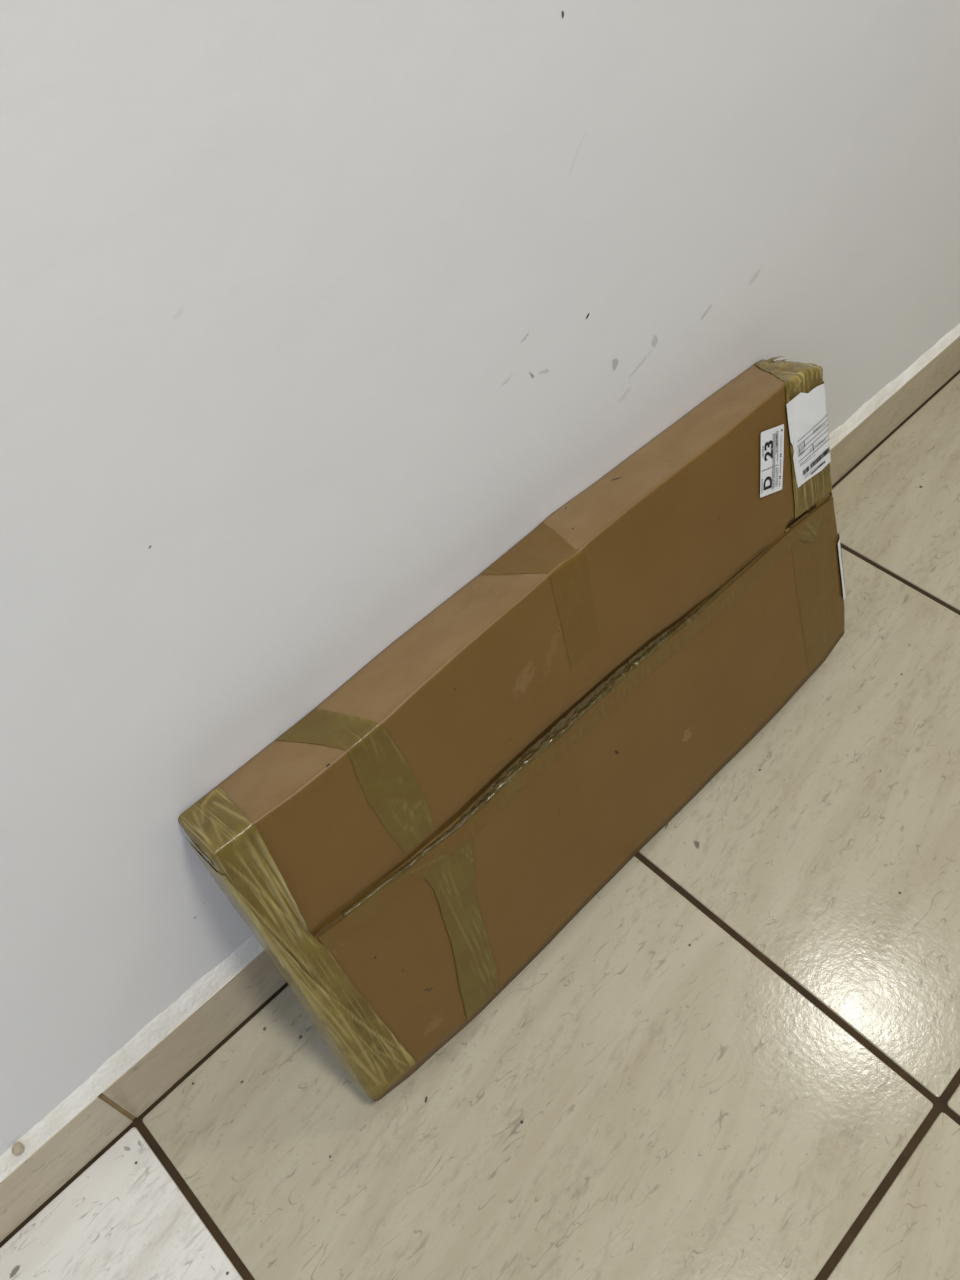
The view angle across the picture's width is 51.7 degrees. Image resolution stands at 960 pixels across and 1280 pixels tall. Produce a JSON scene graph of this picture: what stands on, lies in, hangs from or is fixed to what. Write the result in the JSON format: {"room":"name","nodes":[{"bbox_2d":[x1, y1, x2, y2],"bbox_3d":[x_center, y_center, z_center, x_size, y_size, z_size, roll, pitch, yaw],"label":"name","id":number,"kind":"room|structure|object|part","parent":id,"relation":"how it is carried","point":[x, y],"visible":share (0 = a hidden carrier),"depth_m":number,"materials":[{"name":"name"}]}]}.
{"room":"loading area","nodes":[
{"label":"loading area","id":0,"kind":"room"},
{"bbox_2d":[0,0,959,1155],"bbox_3d":[0.163,-0.902,0.098,5.250,2.710,0.120,-39,60,-24],"label":"wall","id":1,"kind":"structure","parent":0,"point":[313,313],"depth_m":0.54,"materials":[{"name":"white paint"}]},
{"bbox_2d":[0,336,959,1241],"bbox_3d":[0.273,-0.095,1.067,5.250,0.081,0.009,-39,60,-24],"label":"baseboard","id":2,"kind":"structure","parent":1,"relation":"attached to","point":[46,1170],"depth_m":0.77,"materials":[{"name":"beige tile"}]},
{"bbox_2d":[0,323,959,1181],"bbox_3d":[0.270,-0.126,1.026,5.250,0.022,0.009,-39,60,-24],"label":"trim","id":3,"kind":"structure","parent":1,"relation":"attached to","point":[151,1034],"depth_m":0.74,"materials":[{"name":"white paint"}]},
{"bbox_3d":[-0.322,0.354,0.690,0.008,0.007,0.008,29,59,23],"label":"plaster knob","id":4,"kind":"part","parent":3,"relation":"part of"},
{"bbox_2d":[0,370,959,1279],"bbox_3d":[1.322,0.751,0.429,5.250,0.050,3.029,-39,60,-24],"label":"floor","id":5,"kind":"structure","parent":0,"point":[739,1059],"depth_m":0.79,"materials":[{"name":"beige tile"}]},
{"bbox_2d":[178,356,845,1100],"bbox_3d":[0.093,0.052,0.812,0.641,0.323,0.152,-39,60,-24],"label":"cardboard box","id":6,"kind":"object","parent":5,"relation":"on","point":[403,851],"visible":1,"depth_m":0.74,"materials":[{"name":"brown cardboard"}]}
]}

